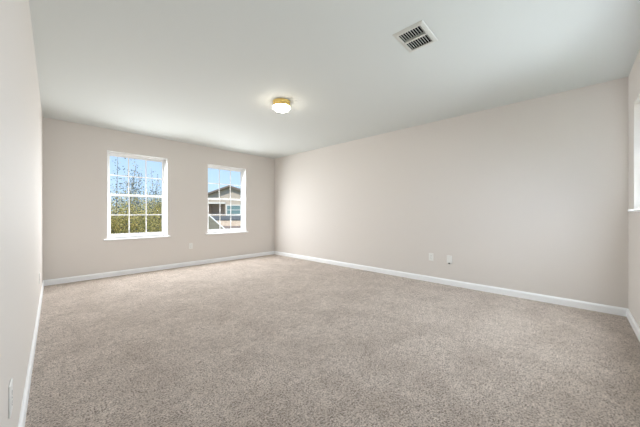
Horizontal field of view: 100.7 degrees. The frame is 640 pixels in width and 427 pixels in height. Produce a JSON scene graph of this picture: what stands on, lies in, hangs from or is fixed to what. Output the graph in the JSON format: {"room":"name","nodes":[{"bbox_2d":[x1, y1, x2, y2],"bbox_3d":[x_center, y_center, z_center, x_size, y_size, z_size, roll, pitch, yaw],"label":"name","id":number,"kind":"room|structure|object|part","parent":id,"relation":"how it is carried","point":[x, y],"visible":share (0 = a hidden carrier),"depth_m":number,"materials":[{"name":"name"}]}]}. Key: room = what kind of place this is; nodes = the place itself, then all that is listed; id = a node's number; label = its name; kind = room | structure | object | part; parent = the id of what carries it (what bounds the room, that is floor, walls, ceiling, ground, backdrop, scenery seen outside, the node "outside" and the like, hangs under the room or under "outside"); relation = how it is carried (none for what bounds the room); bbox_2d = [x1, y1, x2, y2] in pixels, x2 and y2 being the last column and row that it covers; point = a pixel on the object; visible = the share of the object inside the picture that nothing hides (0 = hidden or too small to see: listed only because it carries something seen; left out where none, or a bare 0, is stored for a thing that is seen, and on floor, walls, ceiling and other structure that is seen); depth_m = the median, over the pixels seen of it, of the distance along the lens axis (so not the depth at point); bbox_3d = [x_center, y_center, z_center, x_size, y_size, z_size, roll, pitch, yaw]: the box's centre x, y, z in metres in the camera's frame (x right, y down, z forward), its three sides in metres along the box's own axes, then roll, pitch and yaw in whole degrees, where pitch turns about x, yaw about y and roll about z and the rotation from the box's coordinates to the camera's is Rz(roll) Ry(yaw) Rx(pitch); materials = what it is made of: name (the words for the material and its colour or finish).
{"room":"empty bedroom","nodes":[
{"label":"empty bedroom","id":0,"kind":"room"},
{"bbox_2d":[0,0,42,426],"bbox_3d":[-1.940,-0.166,1.677,5.942,2.440,0.130,0,0,45],"label":"wall","id":1,"kind":"structure","parent":0,"point":[21,117],"depth_m":1.23,"materials":[{"name":"white paint"}]},
{"bbox_2d":[8,378,12,417],"bbox_3d":[-1.140,0.682,0.978,0.070,0.115,0.008,0,0,45],"label":"wall outlet","id":2,"kind":"object","parent":1,"relation":"attached to","point":[10,388],"visible":1,"depth_m":0.95,"materials":[{"name":"white plastic"}]},
{"bbox_2d":[18,281,43,426],"bbox_3d":[-1.884,1.012,1.724,5.928,0.084,0.014,0,0,45],"label":"baseboard","id":3,"kind":"structure","parent":1,"relation":"attached to","point":[23,412],"depth_m":1.65,"materials":[{"name":"white wood"}]},
{"bbox_2d":[43,117,273,279],"bbox_3d":[-2.634,-0.166,5.368,0.160,2.440,4.403,0,0,44],"label":"wall","id":4,"kind":"structure","parent":0,"point":[74,154],"depth_m":4.52,"materials":[{"name":"white paint"}]},
{"bbox_2d":[104,150,170,240],"bbox_3d":[-3.230,-0.290,4.716,0.192,1.482,0.988,0,0,44],"label":"window","id":5,"kind":"structure","parent":4,"relation":"in","point":[121,236],"depth_m":4.76,"materials":[{"name":"white plastic"}]},
{"bbox_3d":[-3.288,-0.644,4.771,0.025,0.714,0.838,0,0,44],"label":"sash","id":6,"kind":"part","parent":5,"relation":"part of","materials":[{"name":"white plastic"}]},
{"bbox_2d":[110,158,161,194],"bbox_3d":[-3.284,-0.645,4.768,0.005,0.644,0.786,0,0,44],"label":"grille","id":7,"kind":"object","parent":5,"relation":"attached to","point":[146,159],"depth_m":4.86,"materials":[{"name":"white plastic"}]},
{"bbox_3d":[-3.269,0.038,4.753,0.026,0.722,0.838,0,0,44],"label":"sash","id":8,"kind":"part","parent":5,"relation":"part of","materials":[{"name":"white plastic"}]},
{"bbox_2d":[111,197,161,232],"bbox_3d":[-3.264,0.033,4.749,0.005,0.640,0.770,0,0,44],"label":"grille","id":9,"kind":"object","parent":5,"relation":"attached to","point":[128,214],"depth_m":4.72,"materials":[{"name":"white plastic"}]},
{"bbox_3d":[-3.208,0.440,4.695,0.132,0.022,0.988,0,0,44],"label":"sill","id":10,"kind":"part","parent":5,"relation":"part of","materials":[{"name":"white wood"}]},
{"bbox_2d":[43,251,273,285],"bbox_3d":[-2.578,1.012,5.301,0.014,0.084,4.103,0,0,44],"label":"baseboard","id":11,"kind":"structure","parent":4,"relation":"attached to","point":[184,264],"depth_m":4.71,"materials":[{"name":"white wood"}]},
{"bbox_2d":[206,164,247,234],"bbox_3d":[-2.088,-0.290,5.915,0.192,1.482,0.988,0,0,44],"label":"window","id":12,"kind":"structure","parent":4,"relation":"in","point":[242,171],"depth_m":6.08,"materials":[{"name":"white plastic"}]},
{"bbox_2d":[208,200,240,228],"bbox_3d":[-2.122,0.033,5.947,0.005,0.640,0.770,0,0,44],"label":"grille","id":13,"kind":"object","parent":12,"relation":"attached to","point":[219,214],"depth_m":6.03,"materials":[{"name":"white plastic"}]},
{"bbox_3d":[-2.146,-0.644,5.970,0.025,0.714,0.838,0,0,44],"label":"sash","id":14,"kind":"part","parent":12,"relation":"part of","materials":[{"name":"white plastic"}]},
{"bbox_2d":[209,169,240,198],"bbox_3d":[-2.142,-0.645,5.966,0.005,0.644,0.786,0,0,44],"label":"grille","id":15,"kind":"object","parent":12,"relation":"attached to","point":[237,170],"depth_m":6.06,"materials":[{"name":"white plastic"}]},
{"bbox_3d":[-2.126,0.038,5.951,0.026,0.722,0.838,0,0,44],"label":"sash","id":16,"kind":"part","parent":12,"relation":"part of","materials":[{"name":"white plastic"}]},
{"bbox_3d":[-2.066,0.440,5.894,0.132,0.022,0.988,0,0,44],"label":"sill","id":17,"kind":"part","parent":12,"relation":"part of","materials":[{"name":"white wood"}]},
{"bbox_2d":[25,254,639,426],"bbox_3d":[-0.518,1.114,3.167,6.260,0.120,4.670,0,0,44],"label":"floor","id":18,"kind":"structure","parent":0,"point":[274,340],"depth_m":1.97,"materials":[{"name":"carpet"}]},
{"bbox_2d":[29,0,639,158],"bbox_3d":[-0.518,-1.456,3.167,6.260,0.140,4.670,0,0,44],"label":"ceiling","id":19,"kind":"structure","parent":0,"point":[208,73],"depth_m":2.41,"materials":[{"name":"white paint"}]},
{"bbox_2d":[273,98,289,112],"bbox_3d":[-0.479,-1.325,3.298,0.216,0.122,0.216,0,0,44],"label":"ceiling light","id":20,"kind":"object","parent":19,"relation":"attached to","point":[281,105],"visible":1,"depth_m":3.22,"materials":[{"name":"white glass"}]},
{"bbox_2d":[393,20,437,52],"bbox_3d":[0.756,-1.482,2.095,0.238,0.215,0.314,0,0,44],"label":"ceiling vent","id":21,"kind":"object","parent":19,"relation":"in","point":[418,35],"visible":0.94,"depth_m":2.11,"materials":[{"name":"white metal"}]},
{"bbox_2d":[274,77,627,307],"bbox_3d":[1.096,-0.166,4.744,6.100,2.440,0.160,0,0,44],"label":"wall","id":22,"kind":"structure","parent":0,"point":[531,195],"depth_m":3.55,"materials":[{"name":"white paint"}]},
{"bbox_2d":[429,253,432,260],"bbox_3d":[1.699,0.672,4.053,0.070,0.115,0.008,0,0,44],"label":"wall outlet","id":23,"kind":"object","parent":22,"relation":"attached to","point":[430,254],"visible":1,"depth_m":4.05,"materials":[{"name":"white plastic"}]},
{"bbox_2d":[447,255,451,263],"bbox_3d":[1.886,0.682,3.866,0.070,0.122,0.020,0,0,44],"label":"wall jack","id":24,"kind":"object","parent":22,"relation":"attached to","point":[449,258],"visible":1,"depth_m":3.86,"materials":[{"name":"white plastic"}]},
{"bbox_2d":[274,251,627,316],"bbox_3d":[0.983,1.012,4.731,5.926,0.084,0.014,0,0,44],"label":"baseboard","id":25,"kind":"structure","parent":22,"relation":"attached to","point":[620,311],"depth_m":3.54,"materials":[{"name":"white wood"}]},
{"bbox_2d":[628,49,639,327],"bbox_3d":[1.660,-0.166,1.032,0.160,2.440,4.435,0,0,44],"label":"wall","id":26,"kind":"structure","parent":0,"point":[634,76],"depth_m":2.44,"materials":[{"name":"white paint"}]},
{"bbox_2d":[626,309,639,341],"bbox_3d":[1.666,1.012,1.164,0.014,0.084,4.207,0,0,44],"label":"baseboard","id":27,"kind":"structure","parent":26,"relation":"attached to","point":[633,323],"depth_m":2.39,"materials":[{"name":"white wood"}]},
{"bbox_2d":[628,209,639,211],"bbox_3d":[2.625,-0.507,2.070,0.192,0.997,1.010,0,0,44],"label":"window sill","id":28,"kind":"structure","parent":26,"relation":"in","point":[632,210],"depth_m":2.23,"materials":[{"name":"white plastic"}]},
{"label":"outside","id":29,"kind":"structure","parent":0,"visible":0},
{"bbox_3d":[-36.871,4.104,62.774,380.000,0.200,280.000,0,0,44],"label":"lawn","id":30,"kind":"structure","parent":29,"visible":0},
{"bbox_2d":[110,158,161,233],"bbox_3d":[-5.765,1.175,7.327,2.685,5.662,2.674,0,0,44],"label":"leafy tree","id":31,"kind":"object","parent":30,"relation":"on","point":[117,226],"visible":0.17,"depth_m":7.43,"materials":[{"name":"green plant"}]},
{"bbox_2d":[112,167,161,232],"bbox_3d":[-6.477,1.049,10.347,2.693,5.919,2.754,0,0,44],"label":"leafy tree","id":32,"kind":"object","parent":30,"relation":"on","point":[158,209],"visible":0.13,"depth_m":9.96,"materials":[{"name":"green plant"}]},
{"bbox_2d":[153,204,224,228],"bbox_3d":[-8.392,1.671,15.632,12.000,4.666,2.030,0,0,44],"label":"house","id":33,"kind":"structure","parent":30,"relation":"on","point":[212,223],"depth_m":13.96,"materials":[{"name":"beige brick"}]},
{"bbox_2d":[208,185,240,228],"bbox_3d":[-10.200,0.443,32.548,6.200,7.122,11.500,0,0,0],"label":"house","id":34,"kind":"structure","parent":30,"relation":"on","point":[213,205],"depth_m":30.00,"materials":[{"name":"beige"}]},
{"bbox_3d":[-9.760,-0.316,29.988,1.480,1.020,0.020,0,0,0],"label":"pane","id":35,"kind":"part","parent":34,"relation":"part of","materials":[{"name":"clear glass"}]}
]}

